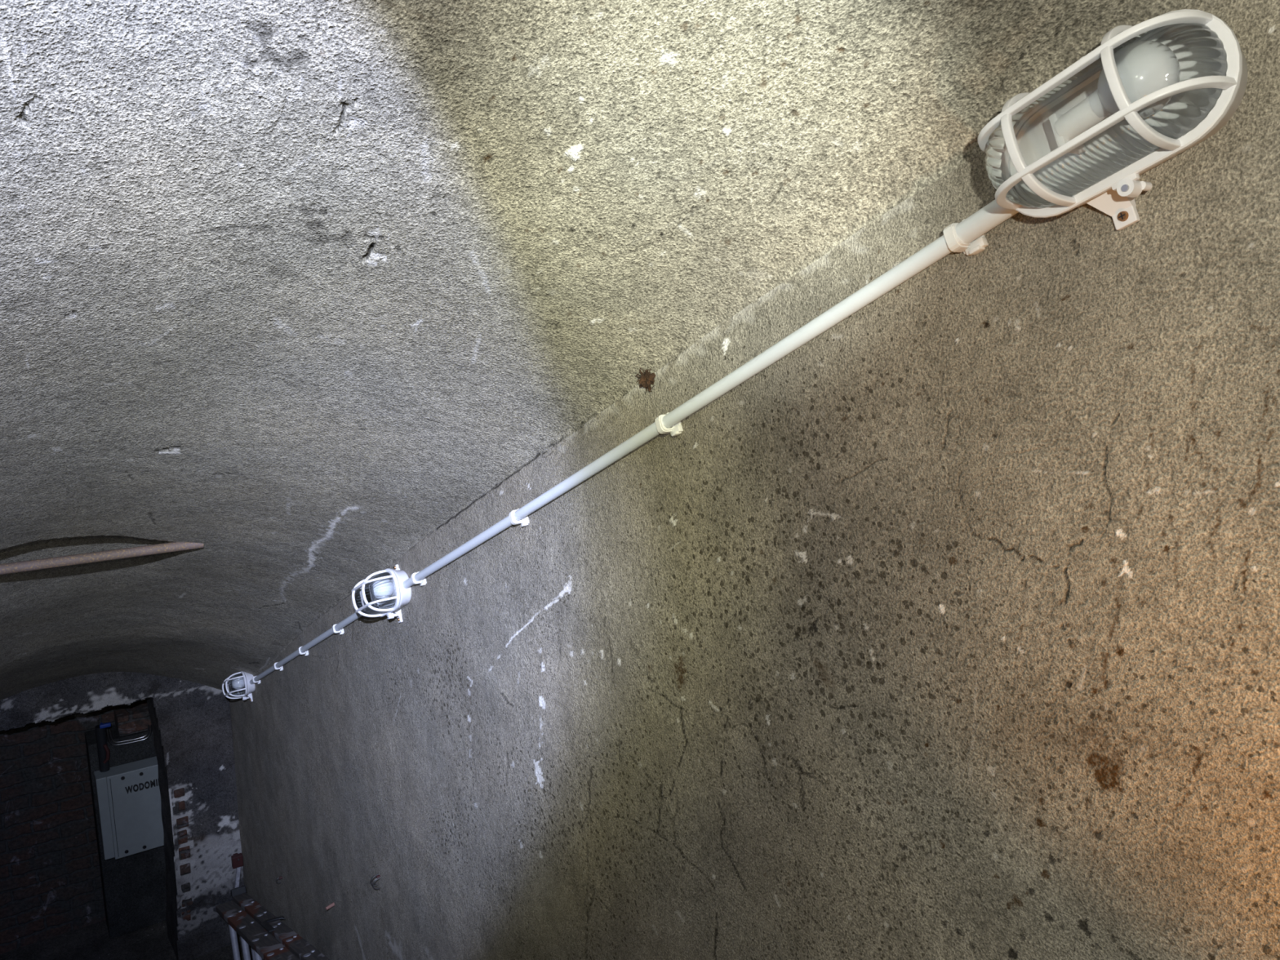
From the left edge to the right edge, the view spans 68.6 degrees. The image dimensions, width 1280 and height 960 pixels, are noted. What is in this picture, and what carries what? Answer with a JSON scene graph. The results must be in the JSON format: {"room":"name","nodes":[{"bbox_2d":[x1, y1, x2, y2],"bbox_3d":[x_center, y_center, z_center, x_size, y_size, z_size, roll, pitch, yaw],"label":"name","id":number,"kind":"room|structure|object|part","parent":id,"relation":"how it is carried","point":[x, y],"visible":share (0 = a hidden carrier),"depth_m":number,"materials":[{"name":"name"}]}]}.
{"room":"underground passage","nodes":[
{"label":"underground passage","id":0,"kind":"room"},
{"bbox_2d":[0,671,244,959],"bbox_3d":[-2.824,1.703,4.765,1.398,1.938,0.284,-7,14,-34],"label":"wall","id":1,"kind":"structure","parent":0,"point":[198,788],"depth_m":4.94,"materials":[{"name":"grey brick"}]},
{"bbox_2d":[0,698,146,954],"bbox_3d":[-3.217,1.651,5.149,2.200,2.050,0.100,-7,14,-34],"label":"wall niche","id":2,"kind":"object","parent":1,"relation":"in","point":[51,885],"visible":0.22,"depth_m":5.13,"materials":[{"name":"brick"}]},
{"bbox_2d":[231,853,243,888],"bbox_3d":[-2.208,2.240,5.124,0.083,0.433,0.086,-7,14,-34],"label":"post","id":3,"kind":"object","parent":1,"relation":"attached to","point":[237,860],"visible":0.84,"depth_m":5.07,"materials":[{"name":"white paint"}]},
{"bbox_3d":[-2.206,2.273,5.118,0.074,0.372,0.020,-7,14,-34],"label":"post rail","id":4,"kind":"part","parent":3,"relation":"part of","materials":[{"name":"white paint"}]},
{"bbox_2d":[0,920,253,959],"bbox_3d":[-2.718,2.749,4.631,2.200,0.110,1.850,-7,14,-34],"label":"floor","id":5,"kind":"structure","parent":0,"point":[93,941],"depth_m":5.16,"materials":[{"name":"concrete"}]},
{"bbox_2d":[84,724,177,938],"bbox_3d":[-2.806,1.946,5.319,0.478,1.175,0.195,-7,14,-34],"label":"concrete pier","id":6,"kind":"object","parent":5,"relation":"on","point":[134,886],"visible":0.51,"depth_m":5.22,"materials":[{"name":"grey concrete"}]},
{"bbox_2d":[93,755,173,859],"bbox_3d":[-2.721,1.780,5.141,0.425,0.486,0.129,-7,14,-34],"label":"meter box","id":7,"kind":"object","parent":6,"relation":"attached to","point":[128,796],"visible":0.7,"depth_m":5.05,"materials":[{"name":"plastic"}]},
{"bbox_2d":[94,722,111,772],"bbox_3d":[-2.849,1.420,4.990,0.088,0.278,0.052,8,14,29],"label":"pipe","id":8,"kind":"object","parent":7,"relation":"attached to","point":[104,753],"visible":1,"depth_m":4.98,"materials":[{"name":"plastic"}]},
{"bbox_3d":[-2.830,1.295,4.960,0.052,0.020,0.040,-7,14,-34],"label":"valve handle","id":9,"kind":"part","parent":8,"relation":"part of","materials":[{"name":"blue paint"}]},
{"bbox_2d":[106,724,151,745],"bbox_3d":[-2.762,1.374,5.076,0.218,0.116,0.009,-7,14,-34],"label":"pipe","id":10,"kind":"object","parent":8,"relation":"attached to","point":[107,730],"visible":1,"depth_m":5.07,"materials":[{"name":"metal"}]},
{"bbox_2d":[113,698,158,736],"bbox_3d":[-2.792,1.314,5.201,0.200,0.111,0.175,-7,14,-34],"label":"brick block","id":11,"kind":"object","parent":6,"relation":"on","point":[134,717],"visible":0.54,"depth_m":5.13,"materials":[{"name":"brown brick"}]},
{"bbox_2d":[0,0,1195,700],"bbox_3d":[-1.433,0.308,2.486,1.404,3.255,5.691,-7,14,-34],"label":"ceiling","id":12,"kind":"structure","parent":0,"point":[288,288],"depth_m":1.21,"materials":[{"name":"grey concrete"}]},
{"bbox_2d":[0,542,203,574],"bbox_3d":[-1.660,0.232,2.412,0.988,0.029,0.028,-7,14,-34],"label":"rod","id":13,"kind":"object","parent":12,"relation":"attached to","point":[88,557],"visible":0.98,"depth_m":2.53,"materials":[{"name":"metal"}]},
{"bbox_2d":[635,367,655,391],"bbox_3d":[0.013,-0.168,1.534,0.028,0.046,0.043,-7,14,-34],"label":"clump","id":14,"kind":"object","parent":12,"relation":"attached to","point":[646,379],"visible":1,"depth_m":1.53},
{"bbox_2d":[229,0,1279,959],"bbox_3d":[-0.876,1.354,3.117,0.014,5.221,5.687,-7,14,-34],"label":"wall","id":15,"kind":"structure","parent":0,"point":[948,628],"depth_m":1.18,"materials":[{"name":"grey concrete"}]},
{"bbox_2d":[222,671,255,702],"bbox_3d":[-1.902,0.977,4.430,0.118,0.178,0.216,-7,14,-34],"label":"lamp","id":16,"kind":"object","parent":15,"relation":"attached to","point":[240,682],"visible":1,"depth_m":4.38,"materials":[{"name":"white metal"}]},
{"bbox_3d":[-1.884,0.952,4.397,0.063,0.063,0.070,-7,-13,-34],"label":"bulb","id":17,"kind":"part","parent":16,"relation":"part of","materials":[{"name":"white glass"}]},
{"bbox_2d":[252,675,260,684],"bbox_3d":[-1.750,0.911,4.276,0.028,0.041,0.041,-7,14,-34],"label":"clip","id":18,"kind":"object","parent":15,"relation":"attached to","point":[253,681],"visible":0.62,"depth_m":4.27,"materials":[{"name":"plastic"}]},
{"bbox_2d":[273,662,283,671],"bbox_3d":[-1.500,0.773,3.888,0.028,0.041,0.041,-7,14,-34],"label":"clip","id":19,"kind":"object","parent":15,"relation":"attached to","point":[281,668],"visible":0.63,"depth_m":3.88,"materials":[{"name":"plastic"}]},
{"bbox_2d":[297,646,308,656],"bbox_3d":[-1.265,0.642,3.523,0.028,0.041,0.041,-7,14,-34],"label":"clip","id":20,"kind":"object","parent":15,"relation":"attached to","point":[306,652],"visible":0.59,"depth_m":3.52,"materials":[{"name":"plastic"}]},
{"bbox_2d":[248,604,372,684],"bbox_3d":[-1.279,0.644,3.543,0.021,0.966,1.850,-7,14,-34],"label":"conduit pipe","id":21,"kind":"object","parent":15,"relation":"attached to","point":[354,616],"visible":0.85,"depth_m":3.38,"materials":[{"name":"plastic"}]},
{"bbox_2d":[324,902,334,910],"bbox_3d":[-1.180,1.627,3.586,0.014,0.017,0.047,11,16,40],"label":"peg","id":22,"kind":"object","parent":15,"relation":"attached to","point":[331,904],"visible":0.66,"depth_m":3.58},
{"bbox_2d":[332,623,344,635],"bbox_3d":[-1.004,0.495,3.118,0.028,0.041,0.041,-7,14,-34],"label":"clip","id":23,"kind":"object","parent":15,"relation":"attached to","point":[341,631],"visible":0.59,"depth_m":3.11,"materials":[{"name":"plastic"}]},
{"bbox_2d":[369,873,381,889],"bbox_3d":[-0.864,1.317,3.072,0.033,0.043,0.026,-7,14,-34],"label":"wall hook","id":24,"kind":"object","parent":15,"relation":"attached to","point":[378,877],"visible":1,"depth_m":3.07,"materials":[{"name":"metal"}]},
{"bbox_2d":[351,564,411,622],"bbox_3d":[-0.726,0.322,2.602,0.118,0.177,0.217,-7,14,-34],"label":"lamp","id":25,"kind":"object","parent":15,"relation":"attached to","point":[388,595],"visible":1,"depth_m":2.55,"materials":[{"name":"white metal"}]},
{"bbox_3d":[-0.708,0.297,2.569,0.063,0.063,0.070,-7,-12,-34],"label":"bulb","id":26,"kind":"part","parent":25,"relation":"part of","materials":[{"name":"white glass"}]},
{"bbox_2d":[410,571,426,586],"bbox_3d":[-0.581,0.259,2.460,0.028,0.041,0.041,-7,14,-34],"label":"clip","id":27,"kind":"object","parent":15,"relation":"attached to","point":[423,582],"visible":0.59,"depth_m":2.46,"materials":[{"name":"plastic"}]},
{"bbox_2d":[508,508,529,527],"bbox_3d":[-0.252,0.078,1.949,0.028,0.041,0.041,-7,14,-34],"label":"clip","id":28,"kind":"object","parent":15,"relation":"attached to","point":[524,522],"visible":0.53,"depth_m":1.95,"materials":[{"name":"plastic"}]},
{"bbox_2d":[654,412,683,436],"bbox_3d":[0.045,-0.089,1.487,0.028,0.041,0.041,-7,14,-34],"label":"clip","id":29,"kind":"object","parent":15,"relation":"attached to","point":[677,429],"visible":0.62,"depth_m":1.48,"materials":[{"name":"plastic"}]},
{"bbox_2d":[402,200,1018,588],"bbox_3d":[-0.122,-0.003,1.744,0.024,0.924,1.770,-7,14,-34],"label":"conduit pipe","id":30,"kind":"object","parent":15,"relation":"attached to","point":[992,215],"visible":0.98,"depth_m":1.26,"materials":[{"name":"plastic"}]},
{"bbox_2d":[942,218,988,255],"bbox_3d":[0.351,-0.263,1.012,0.028,0.041,0.041,-7,14,-34],"label":"clip","id":31,"kind":"object","parent":15,"relation":"attached to","point":[954,243],"visible":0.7,"depth_m":1.01,"materials":[{"name":"plastic"}]},
{"bbox_2d":[977,8,1247,230],"bbox_3d":[0.407,-0.317,0.840,0.118,0.176,0.218,-7,14,-34],"label":"lamp","id":32,"kind":"object","parent":15,"relation":"attached to","point":[1153,90],"visible":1,"depth_m":0.82,"materials":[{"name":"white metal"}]},
{"bbox_3d":[0.425,-0.342,0.806,0.063,0.063,0.070,-7,-10,-34],"label":"bulb","id":33,"kind":"part","parent":32,"relation":"part of","materials":[{"name":"white glass"}]},
{"bbox_3d":[-0.605,1.974,1.599,1.400,2.720,5.250,-7,14,-34],"label":"floor","id":34,"kind":"structure","parent":0,"visible":0},
{"bbox_2d":[215,900,299,959],"bbox_3d":[-1.212,2.026,3.451,0.085,1.605,3.200,-7,14,-34],"label":"ladder","id":35,"kind":"object","parent":34,"relation":"on","point":[265,946],"visible":1,"depth_m":4.25,"materials":[{"name":"metal"}]},
{"bbox_2d":[230,884,329,959],"bbox_3d":[-1.197,2.030,3.579,0.071,1.605,3.216,-7,14,-34],"label":"ladder","id":36,"kind":"object","parent":34,"relation":"on","point":[291,940],"visible":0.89,"depth_m":4.13,"materials":[{"name":"metal"}]},
{"bbox_2d":[260,915,285,932],"bbox_3d":[-1.633,1.987,4.203,0.100,0.084,0.194,-7,14,-34],"label":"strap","id":37,"kind":"object","parent":36,"relation":"attached to","point":[264,924],"visible":1,"depth_m":4.22,"materials":[{"name":"metal"}]}
]}

